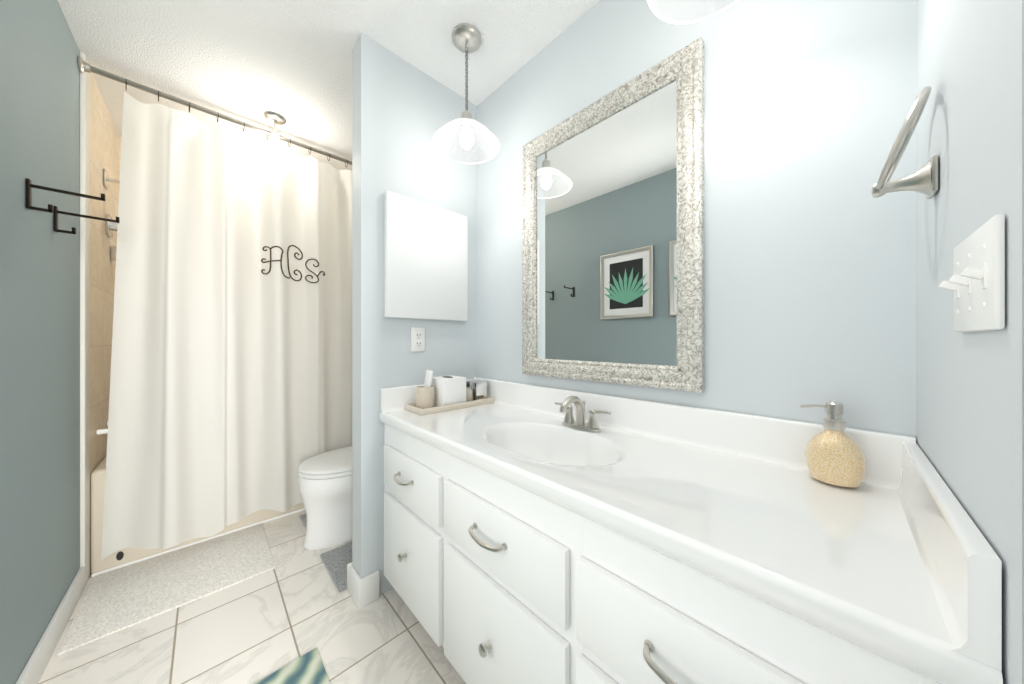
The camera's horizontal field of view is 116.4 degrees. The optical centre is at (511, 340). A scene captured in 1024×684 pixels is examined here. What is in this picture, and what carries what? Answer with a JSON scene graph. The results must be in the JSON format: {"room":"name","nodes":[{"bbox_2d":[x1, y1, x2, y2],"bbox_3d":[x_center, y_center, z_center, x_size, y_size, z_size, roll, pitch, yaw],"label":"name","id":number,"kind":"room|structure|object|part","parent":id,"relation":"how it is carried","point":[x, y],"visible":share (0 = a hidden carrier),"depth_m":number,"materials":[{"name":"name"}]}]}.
{"room":"bathroom","nodes":[
{"label":"bathroom","id":0,"kind":"room"},
{"bbox_2d":[0,0,79,683],"bbox_3d":[-0.913,-0.090,0.266,0.120,2.440,5.070,0,0,-44],"label":"wall","id":1,"kind":"structure","parent":0,"point":[39,347],"depth_m":1.08,"materials":[{"name":"grey paint"}]},
{"bbox_2d":[16,566,84,683],"bbox_3d":[-1.085,1.080,0.542,0.016,0.100,2.505,0,0,-44],"label":"baseboard","id":2,"kind":"structure","parent":1,"relation":"attached to","point":[36,664],"depth_m":1.15,"materials":[{"name":"white wood"}]},
{"bbox_2d":[26,178,104,212],"bbox_3d":[-1.493,-0.468,1.068,0.155,0.095,0.020,0,0,-44],"label":"towel hook","id":3,"kind":"object","parent":1,"relation":"attached to","point":[29,187],"visible":1,"depth_m":1.03,"materials":[{"name":"brown metal"}]},
{"bbox_2d":[80,52,89,585],"bbox_3d":[-1.449,-0.090,1.994,1.505,2.440,0.089,0,0,-44],"label":"trim","id":4,"kind":"structure","parent":1,"relation":"attached to","point":[85,324],"depth_m":1.46,"materials":[{"name":"white wood"}]},
{"bbox_2d":[54,206,119,233],"bbox_3d":[-1.670,-0.458,1.252,0.155,0.095,0.020,0,0,-44],"label":"towel hook","id":5,"kind":"object","parent":1,"relation":"attached to","point":[73,231],"visible":0.96,"depth_m":1.22,"materials":[{"name":"brown metal"}]},
{"bbox_2d":[90,73,118,573],"bbox_3d":[-2.279,-0.090,1.778,0.010,2.440,0.758,0,0,-44],"label":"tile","id":6,"kind":"structure","parent":1,"relation":"attached to","point":[104,144],"depth_m":1.68,"materials":[{"name":"beige tile"}]},
{"bbox_2d":[97,168,119,434],"bbox_3d":[-2.138,-0.226,1.834,0.268,1.418,0.372,0,0,-44],"label":"shower fixture","id":7,"kind":"object","parent":6,"relation":"attached to","point":[111,227],"visible":0.38,"depth_m":1.77,"materials":[{"name":"silver metal"}]},
{"bbox_2d":[78,56,351,560],"bbox_3d":[-1.411,-0.109,1.954,1.501,2.340,0.160,0,0,-44],"label":"shower curtain","id":8,"kind":"object","parent":1,"relation":"hanging from","point":[230,398],"visible":0.79,"depth_m":1.73,"materials":[{"name":"white fabric"}]},
{"bbox_3d":[-1.413,-1.245,1.957,1.501,0.068,0.068,0,0,-44],"label":"rod","id":9,"kind":"part","parent":8,"relation":"part of","materials":[{"name":"silver metal"}]},
{"bbox_2d":[38,510,465,683],"bbox_3d":[-0.328,1.160,0.829,1.745,0.060,5.070,0,0,-44],"label":"floor","id":10,"kind":"structure","parent":0,"point":[294,604],"depth_m":1.20,"materials":[{"name":"tile"}]},
{"bbox_2d":[57,523,274,655],"bbox_3d":[-1.575,1.124,1.537,0.630,0.010,0.520,0,0,-44],"label":"bath mat","id":11,"kind":"object","parent":10,"relation":"on","point":[119,599],"visible":1,"depth_m":1.47,"materials":[{"name":"white fabric"}]},
{"bbox_2d":[91,457,304,576],"bbox_3d":[-1.732,0.880,2.288,1.479,0.500,0.755,0,0,-44],"label":"bathtub","id":12,"kind":"object","parent":10,"relation":"on","point":[121,558],"visible":0.12,"depth_m":1.58,"materials":[{"name":"beige ceramic"}]},
{"bbox_2d":[255,648,329,683],"bbox_3d":[-0.585,1.123,0.595,0.600,0.011,0.988,0,0,-44],"label":"rug","id":13,"kind":"object","parent":10,"relation":"on","point":[308,668],"visible":1,"depth_m":1.06,"materials":[{"name":"fabric"}]},
{"bbox_2d":[298,446,351,549],"bbox_3d":[-0.886,0.730,1.958,0.728,0.800,0.490,0,0,-44],"label":"toilet","id":14,"kind":"object","parent":10,"relation":"on","point":[325,483],"visible":0.42,"depth_m":1.72,"materials":[{"name":"white ceramic"}]},
{"bbox_2d":[300,514,351,591],"bbox_3d":[-0.901,1.121,1.871,0.445,0.015,0.834,0,0,-44],"label":"rug","id":15,"kind":"object","parent":10,"relation":"on","point":[337,560],"visible":0.25,"depth_m":1.60,"materials":[{"name":"grey fabric"}]},
{"bbox_2d":[379,377,1002,683],"bbox_3d":[0.125,0.663,1.028,0.571,0.934,1.523,0,0,-44],"label":"bathroom vanity","id":16,"kind":"object","parent":10,"relation":"on","point":[535,534],"visible":1,"depth_m":0.65,"materials":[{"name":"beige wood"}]},
{"bbox_2d":[405,396,493,414],"bbox_3d":[-0.291,0.304,1.529,0.400,0.026,0.161,0,0,-44],"label":"tray","id":17,"kind":"object","parent":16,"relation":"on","point":[411,407],"visible":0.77,"depth_m":1.44,"materials":[{"name":"beige wood"}]},
{"bbox_2d":[416,370,433,408],"bbox_3d":[-0.392,0.223,1.432,0.080,0.170,0.080,0,0,-44],"label":"cup","id":18,"kind":"object","parent":17,"relation":"on","point":[425,396],"visible":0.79,"depth_m":1.40,"materials":[{"name":"beige ceramic"}]},
{"bbox_2d":[431,375,465,406],"bbox_3d":[-0.306,0.241,1.514,0.128,0.134,0.128,0,0,-44],"label":"tissue box","id":19,"kind":"object","parent":17,"relation":"on","point":[449,389],"visible":0.73,"depth_m":1.47,"materials":[{"name":"white paper"}]},
{"bbox_2d":[466,382,472,401],"bbox_3d":[-0.221,0.258,1.575,0.052,0.101,0.052,0,0,-44],"label":"bottle","id":20,"kind":"object","parent":17,"relation":"on","point":[469,394],"visible":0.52,"depth_m":1.56,"materials":[{"name":"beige glass"}]},
{"bbox_2d":[466,380,486,400],"bbox_3d":[-0.184,0.260,1.639,0.070,0.098,0.090,0,0,-44],"label":"box","id":21,"kind":"object","parent":17,"relation":"on","point":[478,388],"visible":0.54,"depth_m":1.60,"materials":[{"name":"silver metal"}]},
{"bbox_2d":[554,395,611,432],"bbox_3d":[0.217,0.257,1.121,0.150,0.121,0.234,0,0,-44],"label":"faucet","id":22,"kind":"object","parent":16,"relation":"on","point":[569,425],"depth_m":1.13,"materials":[{"name":"silver metal"}]},
{"bbox_2d":[800,401,865,487],"bbox_3d":[0.719,0.228,0.714,0.096,0.178,0.104,0,0,-44],"label":"soap dispenser","id":23,"kind":"object","parent":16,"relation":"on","point":[834,454],"visible":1,"depth_m":0.69,"materials":[{"name":"beige glass"}]},
{"bbox_2d":[57,0,598,170],"bbox_3d":[-0.328,-1.340,0.829,1.745,0.060,5.070,0,0,-44],"label":"ceiling","id":24,"kind":"structure","parent":0,"point":[252,61],"depth_m":1.43,"materials":[{"name":"white paint"}]},
{"bbox_2d":[263,111,286,142],"bbox_3d":[-1.392,-1.235,1.866,0.110,0.150,0.110,0,0,-44],"label":"ceiling light","id":25,"kind":"object","parent":24,"relation":"attached to","point":[275,118],"visible":1,"depth_m":1.85,"materials":[{"name":"white glass"}]},
{"bbox_3d":[-1.392,-1.182,1.866,0.039,0.044,0.040,0,0,-44],"label":"bulb","id":26,"kind":"part","parent":25,"relation":"part of","materials":[{"name":"white glass"}]},
{"bbox_2d":[433,23,498,163],"bbox_3d":[-0.196,-1.070,1.376,0.283,0.480,0.283,0,0,-44],"label":"pendant light","id":27,"kind":"object","parent":24,"relation":"hanging from","point":[466,38],"visible":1,"depth_m":1.37,"materials":[{"name":"white glass"}]},
{"bbox_3d":[-0.196,-0.887,1.376,0.283,0.093,0.283,0,0,-44],"label":"glass","id":28,"kind":"part","parent":27,"relation":"part of","materials":[{"name":"white glass"}]},
{"bbox_3d":[-0.196,-0.878,1.376,0.060,0.095,0.060,0,0,-44],"label":"bulb","id":29,"kind":"part","parent":27,"relation":"part of","materials":[{"name":"white glass"}]},
{"bbox_2d":[647,0,739,23],"bbox_3d":[0.450,-1.070,0.705,0.283,0.480,0.283,0,0,-44],"label":"pendant light","id":30,"kind":"object","parent":24,"relation":"hanging from","point":[657,8],"visible":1,"depth_m":0.82,"materials":[{"name":"white glass"}]},
{"bbox_2d":[352,33,476,594],"bbox_3d":[-0.460,-0.090,1.607,0.616,2.440,0.115,0,0,-44],"label":"wall","id":31,"kind":"structure","parent":0,"point":[403,111],"depth_m":1.42,"materials":[{"name":"blue paint"}]},
{"bbox_2d":[347,562,378,609],"bbox_3d":[-0.466,1.071,1.601,0.634,0.118,0.151,0,0,-44],"label":"baseboard","id":32,"kind":"structure","parent":31,"relation":"attached to","point":[363,591],"depth_m":1.36,"materials":[{"name":"white wood"}]},
{"bbox_2d":[411,327,424,351],"bbox_3d":[-0.451,-0.002,1.527,0.072,0.116,0.010,0,0,-44],"label":"electrical outlet plate","id":33,"kind":"object","parent":31,"relation":"attached to","point":[417,339],"visible":1,"depth_m":1.52,"materials":[{"name":"white plastic"}]},
{"bbox_2d":[384,190,467,320],"bbox_3d":[-0.403,-0.381,1.556,0.435,0.558,0.032,0,0,-44],"label":"medicine cabinet","id":34,"kind":"object","parent":31,"relation":"attached to","point":[425,260],"visible":0.96,"depth_m":1.52,"materials":[{"name":"white painted wood"}]},
{"bbox_2d":[477,0,915,438],"bbox_3d":[0.244,-0.090,1.379,0.158,2.440,5.070,0,0,-44],"label":"wall","id":35,"kind":"structure","parent":0,"point":[809,269],"depth_m":0.95,"materials":[{"name":"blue paint"}]},
{"bbox_3d":[0.321,-0.374,1.228,0.008,0.922,0.604,0,0,-44],"label":"glass","id":36,"kind":"part","parent":35,"relation":"part of","materials":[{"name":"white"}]},
{"bbox_3d":[0.313,-0.374,1.220,0.036,1.062,0.744,0,0,-44],"label":"mirror","id":37,"kind":"part","parent":35,"relation":"part of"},
{"bbox_2d":[916,0,1021,683],"bbox_3d":[0.362,-0.090,0.112,1.505,2.440,0.120,0,0,-44],"label":"wall","id":38,"kind":"structure","parent":0,"point":[969,384],"depth_m":0.38,"materials":[{"name":"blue paint"}]},
{"bbox_2d":[871,86,938,198],"bbox_3d":[0.682,-0.331,0.555,0.160,0.177,0.072,0,0,-44],"label":"towel ring","id":39,"kind":"object","parent":38,"relation":"attached to","point":[924,179],"visible":1,"depth_m":0.53,"materials":[{"name":"silver metal"}]},
{"bbox_2d":[938,214,1004,331],"bbox_3d":[0.523,-0.066,0.367,0.162,0.112,0.022,0,0,-44],"label":"switch plate","id":40,"kind":"object","parent":38,"relation":"attached to","point":[975,283],"visible":1,"depth_m":0.33,"materials":[{"name":"white plastic"}]},
{"bbox_2d":[1022,0,1023,683],"bbox_3d":[0.080,0.072,-0.064,0.845,2.115,0.018,0,0,-44],"label":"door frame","id":41,"kind":"structure","parent":38,"relation":"attached to","point":[1022,341],"depth_m":0.23,"materials":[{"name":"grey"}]},
{"bbox_3d":[-2.044,-0.090,2.612,1.505,2.440,0.120,0,0,-44],"label":"wall","id":42,"kind":"structure","parent":0,"visible":0},
{"bbox_2d":[119,137,121,179],"bbox_3d":[-1.999,-0.090,2.566,1.485,2.440,0.010,0,0,-44],"label":"tile","id":43,"kind":"structure","parent":42,"relation":"attached to","point":[120,139],"depth_m":2.05,"materials":[{"name":"beige tile"}]}
]}

